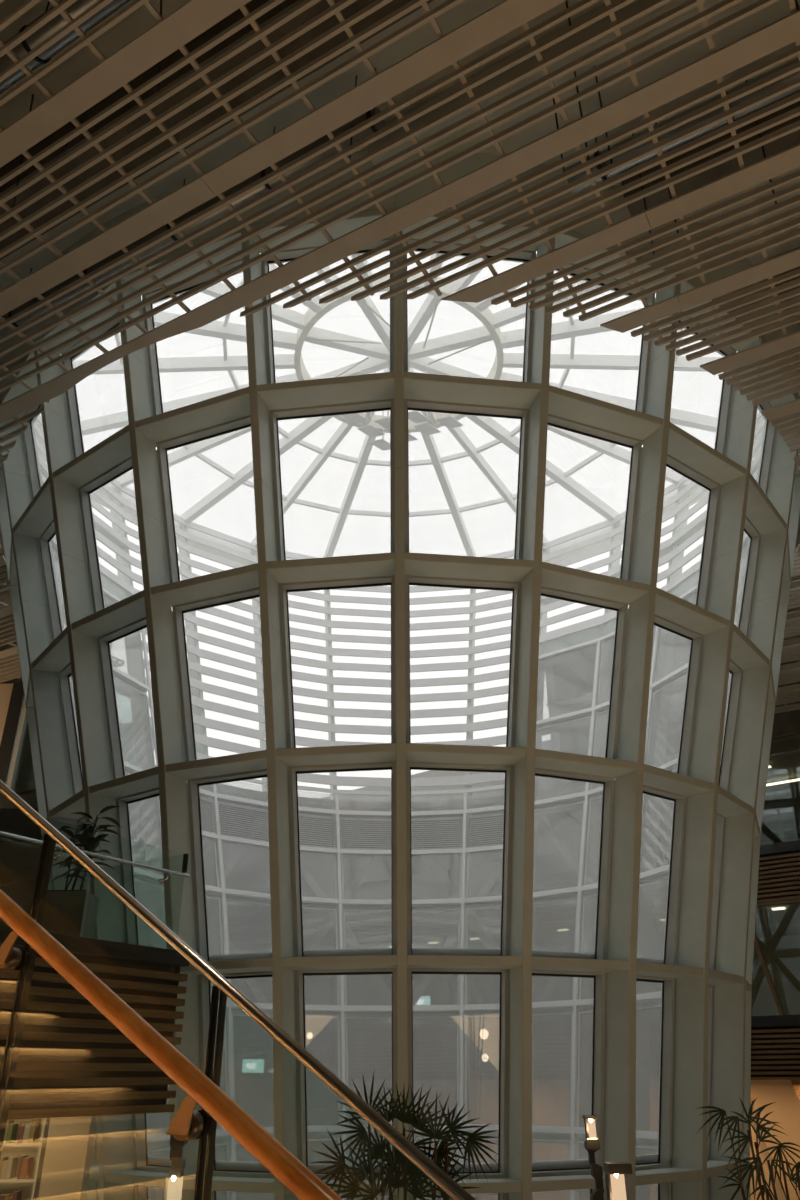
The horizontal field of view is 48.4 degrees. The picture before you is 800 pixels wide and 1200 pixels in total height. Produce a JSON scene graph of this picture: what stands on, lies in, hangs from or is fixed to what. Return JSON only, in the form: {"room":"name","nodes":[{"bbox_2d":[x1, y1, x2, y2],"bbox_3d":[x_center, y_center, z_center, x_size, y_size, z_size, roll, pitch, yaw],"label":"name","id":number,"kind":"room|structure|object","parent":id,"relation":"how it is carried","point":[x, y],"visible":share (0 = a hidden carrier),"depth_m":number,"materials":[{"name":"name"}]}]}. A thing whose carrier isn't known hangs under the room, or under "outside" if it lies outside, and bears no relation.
{"room":"building atrium","nodes":[
{"label":"building atrium","id":0,"kind":"room"},
{"bbox_2d":[0,684,12,743],"bbox_3d":[-16.057,3.680,27.664,7.850,2.200,0.200,0,-28,0],"label":"wall panel","id":1,"kind":"object","parent":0,"point":[5,689],"visible":0.6,"depth_m":27.80,"materials":[{"name":"paint"}]},
{"bbox_2d":[0,682,27,827],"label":"window","id":2,"kind":"structure","parent":1,"relation":"attached to","point":[16,723],"depth_m":27.13,"materials":[{"name":"clear glass"}]},
{"bbox_2d":[0,615,111,793],"bbox_3d":[-24.471,6.887,35.100,35.400,5.880,0.300,-15,-32,26],"label":"wall","id":3,"kind":"structure","parent":0,"point":[25,782],"depth_m":27.34,"materials":[{"name":"grey paint"}]},
{"bbox_2d":[0,795,143,842],"bbox_3d":[-14.265,6.921,27.913,11.400,0.400,4.300,0,-28,0],"label":"floor","id":4,"kind":"structure","parent":0,"point":[14,821],"depth_m":27.71,"materials":[{"name":"grey"}]},
{"bbox_2d":[0,926,189,1119],"bbox_3d":[-7.864,4.475,9.415,6.430,1.820,9.020,-17,-32,28],"label":"staircase","id":5,"kind":"structure","parent":0,"point":[73,1061],"depth_m":10.19,"materials":[{"name":"black wood"}]},
{"bbox_2d":[41,805,120,938],"bbox_3d":[-4.635,4.043,12.842,1.094,2.141,0.882,0,-28,0],"label":"leaf plant","id":6,"kind":"object","parent":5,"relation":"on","point":[72,912],"visible":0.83,"depth_m":12.53,"materials":[{"name":"plant"}]},
{"bbox_2d":[0,831,189,883],"bbox_3d":[-5.517,3.362,10.346,5.390,1.500,10.036,0,-28,0],"label":"glass railing","id":7,"kind":"object","parent":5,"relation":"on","point":[185,856],"visible":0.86,"depth_m":11.03,"materials":[{"name":"grey"}]},
{"bbox_2d":[119,723,152,826],"bbox_3d":[-14.270,6.006,30.498,11.400,3.650,0.200,0,-28,0],"label":"wall","id":8,"kind":"structure","parent":0,"point":[126,729],"depth_m":30.93,"materials":[{"name":"grey paint"}]},
{"bbox_2d":[0,765,587,946],"bbox_3d":[-8.327,17.618,48.903,46.000,0.200,46.001,-15,-32,26],"label":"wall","id":9,"kind":"structure","parent":0,"point":[19,861],"depth_m":32.95,"materials":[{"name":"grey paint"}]},
{"bbox_2d":[148,1150,548,1199],"bbox_3d":[0.070,13.210,15.620,92.000,0.400,92.000,0,-28,0],"label":"floor","id":10,"kind":"structure","parent":0,"point":[242,1155],"depth_m":34.22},
{"bbox_2d":[0,1118,49,1199],"bbox_3d":[-6.117,8.504,11.075,2.880,3.680,0.340,0,-28,0],"label":"bookcase","id":11,"kind":"object","parent":10,"relation":"on","point":[30,1187],"visible":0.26,"depth_m":11.68,"materials":[{"name":"beige laminate"}]},
{"bbox_2d":[0,1160,8,1178],"bbox_3d":[-5.131,7.433,11.611,0.064,0.205,0.182,0,-28,0],"label":"book","id":12,"kind":"object","parent":11,"relation":"on","point":[5,1162],"visible":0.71,"depth_m":11.53,"materials":[{"name":"beige paper"}]},
{"bbox_2d":[0,1156,8,1176],"bbox_3d":[-5.194,7.418,11.619,0.053,0.240,0.182,0,-28,0],"label":"book","id":13,"kind":"object","parent":11,"relation":"on","point":[2,1159],"visible":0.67,"depth_m":11.58,"materials":[{"name":"brown paper"}]},
{"bbox_2d":[3,1120,13,1142],"bbox_3d":[-5.219,7.058,11.812,0.067,0.257,0.182,0,-28,0],"label":"book","id":14,"kind":"object","parent":11,"relation":"on","point":[8,1121],"visible":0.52,"depth_m":11.76,"materials":[{"name":"brown paper"}]},
{"bbox_2d":[4,1193,12,1199],"bbox_3d":[-5.039,7.783,11.424,0.044,0.249,0.182,0,-28,0],"label":"book","id":15,"kind":"object","parent":11,"relation":"on","point":[11,1194],"visible":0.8,"depth_m":11.40,"materials":[{"name":"brown paper"}]},
{"bbox_2d":[5,1123,17,1142],"bbox_3d":[-5.149,7.075,11.802,0.063,0.215,0.182,0,-28,0],"label":"book","id":16,"kind":"object","parent":11,"relation":"on","point":[12,1128],"visible":1,"depth_m":11.75,"materials":[{"name":"green paper"}]},
{"bbox_2d":[6,1157,17,1178],"bbox_3d":[-5.068,7.420,11.618,0.056,0.234,0.182,0,-28,0],"label":"book","id":17,"kind":"object","parent":11,"relation":"on","point":[12,1163],"visible":1,"depth_m":11.57,"materials":[{"name":"beige paper"}]},
{"bbox_2d":[12,1190,21,1199],"bbox_3d":[-4.938,7.768,11.432,0.048,0.284,0.182,0,-28,0],"label":"book","id":18,"kind":"object","parent":11,"relation":"on","point":[17,1195],"visible":1,"depth_m":11.43,"materials":[{"name":"red paper"}]},
{"bbox_2d":[17,1155,28,1178],"bbox_3d":[-4.929,7.409,11.623,0.041,0.256,0.182,0,-28,0],"label":"book","id":19,"kind":"object","parent":11,"relation":"on","point":[23,1156],"visible":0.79,"depth_m":11.55,"materials":[{"name":"red paper"}]},
{"bbox_2d":[17,1121,29,1142],"bbox_3d":[-4.999,7.063,11.808,0.058,0.242,0.182,0,-28,0],"label":"book","id":20,"kind":"object","parent":11,"relation":"on","point":[22,1124],"visible":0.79,"depth_m":11.74,"materials":[{"name":"red paper"}]},
{"bbox_2d":[22,1123,30,1142],"bbox_3d":[-4.924,7.075,11.802,0.070,0.214,0.182,0,-28,0],"label":"book","id":21,"kind":"object","parent":11,"relation":"on","point":[27,1126],"visible":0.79,"depth_m":11.72,"materials":[{"name":"beige paper"}]},
{"bbox_2d":[20,1157,33,1178],"bbox_3d":[-4.869,7.419,11.618,0.072,0.233,0.182,0,-28,0],"label":"book","id":22,"kind":"object","parent":11,"relation":"on","point":[26,1172],"visible":1,"depth_m":11.57,"materials":[{"name":"brown paper"}]},
{"bbox_2d":[28,1119,40,1142],"bbox_3d":[-4.854,7.052,11.814,0.063,0.265,0.182,0,-28,0],"label":"book","id":23,"kind":"object","parent":11,"relation":"on","point":[35,1123],"visible":1,"depth_m":11.77,"materials":[{"name":"brown paper"}]},
{"bbox_2d":[38,1116,96,1199],"bbox_3d":[-4.347,8.478,11.044,0.540,3.680,0.250,0,-28,0],"label":"trim column","id":24,"kind":"structure","parent":10,"relation":"on","point":[70,1140],"depth_m":11.56,"materials":[{"name":"paint"}]},
{"bbox_2d":[163,1135,187,1199],"bbox_3d":[-1.661,5.670,5.933,0.400,3.797,0.400,0,-28,0],"label":"floor lamp","id":25,"kind":"object","parent":10,"relation":"on","point":[173,1184],"visible":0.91,"depth_m":6.64,"materials":[{"name":"grey metal"}]},
{"bbox_2d":[166,1177,182,1199],"bbox_3d":[-1.676,4.391,6.619,0.103,0.162,0.029,0,-28,0],"label":"diffuser","id":26,"kind":"object","parent":25,"relation":"attached to","point":[174,1188],"depth_m":6.61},
{"bbox_2d":[0,200,799,1199],"bbox_3d":[0.019,3.132,20.998,23.787,22.447,23.787,0,-28,0],"label":"window frame","id":27,"kind":"structure","parent":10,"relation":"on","point":[715,786],"depth_m":14.97,"materials":[{"name":"beige metal"}]},
{"bbox_2d":[34,408,764,786],"bbox_3d":[-0.009,-2.281,23.888,22.713,10.220,22.713,0,-28,0],"label":"louvers","id":28,"kind":"object","parent":27,"relation":"attached to","point":[205,687],"visible":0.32,"depth_m":30.89,"materials":[{"name":"white metal"}]},
{"bbox_2d":[35,254,763,585],"bbox_3d":[-0.032,-6.970,26.390,24.800,1.250,24.800,0,-28,0],"label":"skylight","id":29,"kind":"object","parent":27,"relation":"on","point":[378,352],"visible":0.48,"depth_m":27.20,"materials":[{"name":"white metal"}]},
{"bbox_2d":[341,410,463,450],"bbox_3d":[0.060,-5.949,26.553,3.007,1.700,2.276,-14,-31,24],"label":"cluster","id":30,"kind":"object","parent":29,"relation":"hanging from","point":[416,417],"visible":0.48,"depth_m":26.43,"materials":[{"name":"white"}]},
{"bbox_2d":[307,1068,502,1199],"bbox_3d":[0.041,5.837,6.644,1.632,4.156,0.704,1,-28,-2],"label":"fan palm","id":31,"kind":"object","parent":10,"relation":"on","point":[405,1168],"visible":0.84,"depth_m":7.29,"materials":[{"name":"plant"}]},
{"bbox_2d":[582,1115,603,1199],"bbox_3d":[1.614,6.083,6.724,0.406,3.784,0.400,0,-28,0],"label":"floor lamp","id":32,"kind":"object","parent":10,"relation":"on","point":[592,1144],"visible":1,"depth_m":7.46,"materials":[{"name":"grey metal"}]},
{"bbox_2d":[588,1119,596,1137],"bbox_3d":[1.632,4.499,7.572,0.067,0.140,0.020,0,-28,0],"label":"diffuser","id":33,"kind":"object","parent":32,"relation":"attached to","point":[591,1123],"depth_m":7.56,"materials":[{"name":"beige glass"}]},
{"bbox_2d":[604,1162,632,1199],"bbox_3d":[1.679,5.832,5.951,0.400,3.499,0.400,0,-28,0],"label":"floor lamp","id":34,"kind":"object","parent":10,"relation":"on","point":[614,1171],"visible":1,"depth_m":6.69,"materials":[{"name":"beige glass"}]},
{"bbox_2d":[610,1174,626,1199],"bbox_3d":[1.639,4.491,6.671,0.114,0.326,0.032,0,-28,0],"label":"diffuser","id":35,"kind":"object","parent":34,"relation":"attached to","point":[618,1188],"depth_m":6.69,"materials":[{"name":"beige glass"}]},
{"bbox_2d":[696,1097,799,1199],"bbox_3d":[2.983,5.922,6.589,1.074,3.930,0.697,0,-28,0],"label":"palm","id":36,"kind":"object","parent":10,"relation":"on","point":[758,1167],"visible":1,"depth_m":7.24,"materials":[{"name":"plant"}]},
{"bbox_2d":[750,1097,785,1199],"bbox_3d":[11.662,17.474,28.496,1.220,4.100,0.300,-19,-34,31],"label":"column","id":37,"kind":"structure","parent":10,"relation":"on","point":[763,1145],"depth_m":28.18,"materials":[{"name":"paint"}]},
{"bbox_2d":[791,1080,799,1101],"bbox_3d":[13.111,16.965,27.556,1.220,4.100,0.300,-19,-34,31],"label":"column","id":38,"kind":"structure","parent":10,"relation":"on","point":[796,1083],"depth_m":28.43,"materials":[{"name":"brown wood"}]},
{"bbox_2d":[0,0,799,840],"bbox_3d":[1.718,-5.742,18.355,91.999,0.400,78.526,7,-29,-13],"label":"ceiling","id":39,"kind":"structure","parent":0,"point":[781,818],"depth_m":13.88,"materials":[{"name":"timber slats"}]},
{"bbox_2d":[0,553,8,585],"bbox_3d":[-16.604,0.452,28.618,14.010,0.700,0.500,-15,-32,26],"label":"ceiling slats","id":40,"kind":"structure","parent":39,"relation":"attached to","point":[4,553],"depth_m":25.85,"materials":[{"name":"brown wood"}]},
{"bbox_2d":[13,94,33,206],"bbox_3d":[-5.674,-6.773,13.401,0.027,2.383,0.276,-8,-29,15],"label":"wire","id":41,"kind":"object","parent":39,"relation":"hanging from","point":[22,156],"visible":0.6,"depth_m":13.29,"materials":[{"name":"black metal"}]},
{"bbox_2d":[0,0,130,93],"bbox_3d":[-5.404,-7.826,12.534,11.400,1.340,0.480,-15,-32,26],"label":"duct","id":42,"kind":"object","parent":39,"relation":"hanging from","point":[78,7],"visible":0.66,"depth_m":11.86,"materials":[{"name":"grey"}]},
{"bbox_2d":[0,0,134,96],"bbox_3d":[-4.947,-8.105,12.908,52.000,0.500,0.300,-15,-32,26],"label":"ceiling slats","id":43,"kind":"structure","parent":39,"relation":"attached to","point":[131,1],"depth_m":12.71,"materials":[{"name":"wood"}]},
{"bbox_2d":[63,108,89,150],"bbox_3d":[-4.520,-7.073,12.850,0.027,2.385,0.458,-8,-29,15],"label":"wire","id":44,"kind":"object","parent":39,"relation":"hanging from","point":[86,111],"visible":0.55,"depth_m":12.64,"materials":[{"name":"black"}]},
{"bbox_2d":[158,0,161,91],"bbox_3d":[-3.160,-7.668,11.747,0.027,2.385,0.483,-8,-29,15],"label":"wire","id":45,"kind":"object","parent":39,"relation":"hanging from","point":[159,63],"visible":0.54,"depth_m":11.50,"materials":[{"name":"black"}]},
{"bbox_2d":[0,68,385,335],"bbox_3d":[-7.141,-5.578,16.571,15.800,1.490,0.383,-15,-32,26],"label":"ceiling slats","id":46,"kind":"object","parent":39,"relation":"hanging from","point":[381,124],"visible":0.41,"depth_m":14.18,"materials":[{"name":"grey"}]},
{"bbox_2d":[0,0,433,259],"bbox_3d":[-4.227,-7.338,13.926,52.000,0.900,0.900,-15,-32,26],"label":"ceiling slats","id":47,"kind":"structure","parent":39,"relation":"attached to","point":[285,6],"depth_m":13.13,"materials":[{"name":"brown wood"}]},
{"bbox_2d":[349,75,356,158],"bbox_3d":[-0.687,-7.016,12.992,0.027,2.382,0.202,-8,-29,15],"label":"wire","id":48,"kind":"object","parent":39,"relation":"hanging from","point":[356,75],"visible":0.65,"depth_m":12.73,"materials":[{"name":"black"}]},
{"bbox_2d":[368,0,710,172],"bbox_3d":[9.531,-9.978,9.429,22.936,0.600,0.350,-15,-32,26],"label":"ceiling slats","id":49,"kind":"structure","parent":39,"relation":"attached to","point":[636,4],"depth_m":13.16,"materials":[{"name":"wood"}]},
{"bbox_2d":[553,98,564,171],"bbox_3d":[2.272,-7.054,12.949,0.027,2.383,0.288,-8,-29,15],"label":"wire","id":50,"kind":"object","parent":39,"relation":"hanging from","point":[553,98],"visible":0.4,"depth_m":12.88,"materials":[{"name":"black"}]},
{"bbox_2d":[565,0,570,25],"bbox_3d":[2.035,-7.970,11.230,0.027,2.381,0.139,-8,-29,15],"label":"wire","id":51,"kind":"object","parent":39,"relation":"hanging from","point":[566,1],"visible":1,"depth_m":10.83,"materials":[{"name":"black"}]},
{"bbox_2d":[574,71,589,159],"bbox_3d":[2.600,-7.118,12.833,0.027,2.382,0.177,-8,-29,15],"label":"wire","id":52,"kind":"object","parent":39,"relation":"hanging from","point":[574,71],"visible":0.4,"depth_m":12.81,"materials":[{"name":"black"}]},
{"bbox_2d":[594,66,612,163],"bbox_3d":[2.958,-7.056,12.952,0.025,2.380,0.029,0,-28,0],"label":"wire","id":53,"kind":"object","parent":39,"relation":"hanging from","point":[606,134],"visible":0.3,"depth_m":13.07,"materials":[{"name":"black"}]},
{"bbox_2d":[632,133,654,253],"bbox_3d":[3.839,-6.469,14.060,0.027,2.385,0.467,-8,-29,15],"label":"wire","id":54,"kind":"object","parent":39,"relation":"hanging from","point":[633,133],"visible":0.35,"depth_m":13.98,"materials":[{"name":"black metal"}]},
{"bbox_2d":[655,122,678,232],"bbox_3d":[4.140,-6.598,13.822,0.027,2.383,0.290,-8,-29,15],"label":"wire","id":55,"kind":"object","parent":39,"relation":"hanging from","point":[677,231],"visible":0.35,"depth_m":13.65,"materials":[{"name":"black metal"}]},
{"bbox_2d":[565,58,799,193],"bbox_3d":[7.942,-8.423,11.457,12.200,1.420,0.440,-15,-32,26],"label":"duct","id":56,"kind":"object","parent":39,"relation":"hanging from","point":[795,75],"visible":0.3,"depth_m":12.96,"materials":[{"name":"grey"}]},
{"bbox_2d":[619,90,799,215],"bbox_3d":[12.316,-9.186,10.728,19.608,0.800,0.500,-15,-32,26],"label":"ceiling slats","id":57,"kind":"structure","parent":39,"relation":"attached to","point":[792,139],"depth_m":14.16,"materials":[{"name":"brown wood"}]},
{"bbox_2d":[746,80,776,204],"bbox_3d":[5.403,-6.877,13.311,0.027,2.384,0.392,-8,-29,15],"label":"wire","id":58,"kind":"object","parent":39,"relation":"hanging from","point":[759,134],"visible":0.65,"depth_m":13.23,"materials":[{"name":"black"}]},
{"bbox_2d":[768,247,799,302],"bbox_3d":[14.754,-8.106,12.880,17.762,0.700,0.500,-15,-32,26],"label":"ceiling slats","id":59,"kind":"structure","parent":39,"relation":"attached to","point":[797,277],"depth_m":16.45,"materials":[{"name":"brown wood"}]},
{"bbox_2d":[221,850,585,918],"bbox_3d":[-0.482,12.351,38.047,21.400,0.800,0.200,-19,-34,31],"label":"wall","id":60,"kind":"structure","parent":0,"point":[551,863],"depth_m":36.88,"materials":[{"name":"grey paint"}]},
{"bbox_2d":[147,836,799,1149],"bbox_3d":[0.030,5.270,19.857,92.800,18.401,92.799,7,-29,-13],"label":"wall","id":61,"kind":"structure","parent":0,"point":[245,1090],"depth_m":58.57,"materials":[{"name":"grey paint"}]},
{"bbox_2d":[0,150,799,658],"bbox_3d":[0.395,-3.043,22.570,21.500,1.180,18.351,7,-29,-13],"label":"ceiling","id":62,"kind":"structure","parent":61,"relation":"attached to","point":[475,161],"depth_m":15.21,"materials":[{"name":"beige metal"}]},
{"bbox_2d":[416,996,429,1004],"bbox_3d":[0.712,13.634,30.156,0.640,0.360,0.070,0,-28,0],"label":"exit sign","id":63,"kind":"object","parent":61,"relation":"attached to","point":[423,1000],"visible":0.5,"depth_m":30.14,"materials":[{"name":"green plastic"}]},
{"bbox_2d":[480,975,488,1061],"bbox_3d":[2.974,14.780,31.777,0.340,3.080,0.340,0,-28,0],"label":"pendant lamp","id":64,"kind":"object","parent":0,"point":[484,1033],"visible":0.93,"depth_m":31.34,"materials":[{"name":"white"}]},
{"bbox_2d":[232,915,784,1035],"bbox_3d":[5.038,13.832,32.729,35.000,3.310,0.150,-19,-34,31],"label":"glazing","id":65,"kind":"object","parent":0,"point":[661,933],"visible":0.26,"depth_m":30.81,"materials":[{"name":"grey glass"}]},
{"bbox_2d":[306,982,312,1038],"bbox_3d":[-3.521,15.711,35.265,0.340,3.080,0.340,0,-28,0],"label":"pendant lamp","id":66,"kind":"object","parent":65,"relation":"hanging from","point":[309,1035],"visible":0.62,"depth_m":34.56,"materials":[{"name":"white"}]},
{"bbox_2d":[251,1080,799,1199],"bbox_3d":[7.226,19.823,32.855,35.000,4.100,0.200,-19,-34,31],"label":"wall","id":67,"kind":"structure","parent":0,"point":[551,1098],"depth_m":34.66,"materials":[{"name":"paint"}]},
{"bbox_2d":[317,899,799,952],"bbox_3d":[7.489,13.249,36.820,35.000,1.510,8.800,-19,-34,31],"label":"floor","id":68,"kind":"structure","parent":0,"point":[786,922],"depth_m":34.71,"materials":[{"name":"paint"}]},
{"bbox_2d":[221,840,799,953],"bbox_3d":[4.804,11.437,33.665,35.000,1.760,0.240,-19,-34,31],"label":"wall","id":69,"kind":"structure","parent":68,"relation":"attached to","point":[779,863],"depth_m":34.97,"materials":[{"name":"black"}]},
{"bbox_2d":[772,907,784,910],"bbox_3d":[12.636,10.307,29.684,0.400,0.055,0.150,-19,-34,31],"label":"soffit light","id":70,"kind":"object","parent":68,"relation":"attached to","point":[779,908],"visible":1,"depth_m":29.65,"materials":[{"name":"white plastic"}]},
{"bbox_2d":[321,935,799,1032],"bbox_3d":[9.994,16.965,38.667,35.000,3.290,0.400,-19,-34,31],"label":"wall","id":71,"kind":"structure","parent":0,"point":[781,954],"depth_m":40.66,"materials":[{"name":"paint"}]},
{"bbox_2d":[545,662,672,858],"bbox_3d":[14.211,11.569,44.238,0.300,5.880,35.400,-15,-32,26],"label":"wall","id":72,"kind":"structure","parent":0,"point":[562,683],"depth_m":32.02,"materials":[{"name":"grey paint"}]},
{"bbox_2d":[658,732,799,858],"bbox_3d":[13.624,6.175,29.613,13.600,3.670,0.150,-19,-34,31],"label":"glazing","id":73,"kind":"object","parent":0,"point":[660,844],"visible":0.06,"depth_m":31.68,"materials":[{"name":"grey glass"}]},
{"bbox_2d":[665,660,799,802],"bbox_3d":[16.085,4.710,34.197,13.600,3.150,8.750,-19,-34,31],"label":"wall","id":74,"kind":"structure","parent":0,"point":[784,760],"depth_m":32.79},
{"bbox_2d":[766,778,799,785],"bbox_3d":[14.933,7.279,35.283,2.400,0.050,0.160,-19,-34,31],"label":"strip light","id":75,"kind":"object","parent":74,"relation":"attached to","point":[798,779],"visible":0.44,"depth_m":35.09,"materials":[{"name":"white plastic"}]},
{"bbox_3d":[7.511,17.625,34.485,33.418,1.290,27.811,0,-28,0],"label":"floor","id":76,"kind":"structure","parent":0,"visible":0},
{"bbox_2d":[226,1014,799,1079],"bbox_3d":[4.827,15.901,31.283,35.000,1.740,0.240,-19,-34,31],"label":"slatted gallery edge","id":77,"kind":"object","parent":76,"relation":"attached to","point":[775,1039],"visible":0.44,"depth_m":32.58,"materials":[{"name":"black"}]},
{"bbox_2d":[242,1059,263,1072],"bbox_3d":[-4.394,13.942,26.605,0.640,0.360,0.070,0,-28,0],"label":"exit sign","id":78,"kind":"object","parent":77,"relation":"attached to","point":[248,1065],"visible":1,"depth_m":26.57,"materials":[{"name":"green plastic"}]},
{"bbox_3d":[-2.855,0.798,1.414,5.633,3.294,4.714,0,-28,0],"label":"staircase","id":79,"kind":"structure","parent":0,"visible":0},
{"bbox_2d":[0,780,475,1199],"bbox_3d":[-0.781,1.356,1.987,3.209,3.631,0.036,-12,-30,21],"label":"glass balustrade","id":80,"kind":"object","parent":79,"relation":"attached to","point":[426,1165],"visible":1,"depth_m":2.04,"materials":[{"name":"clear glass"}]},
{"bbox_2d":[0,889,342,1199],"bbox_3d":[-0.875,0.863,2.239,3.084,1.940,0.120,-12,-30,21],"label":"wooden handrail","id":81,"kind":"object","parent":80,"relation":"attached to","point":[187,1124],"visible":1,"depth_m":1.90,"materials":[{"name":"orange wood"}]},
{"label":"outside","id":82,"kind":"structure","parent":0,"visible":0},
{"bbox_2d":[320,739,556,804],"bbox_3d":[-0.953,9.387,38.350,16.000,4.240,9.500,0,-28,0],"label":"roof","id":83,"kind":"structure","parent":82,"point":[547,785],"depth_m":34.08,"materials":[{"name":"silver metal"}]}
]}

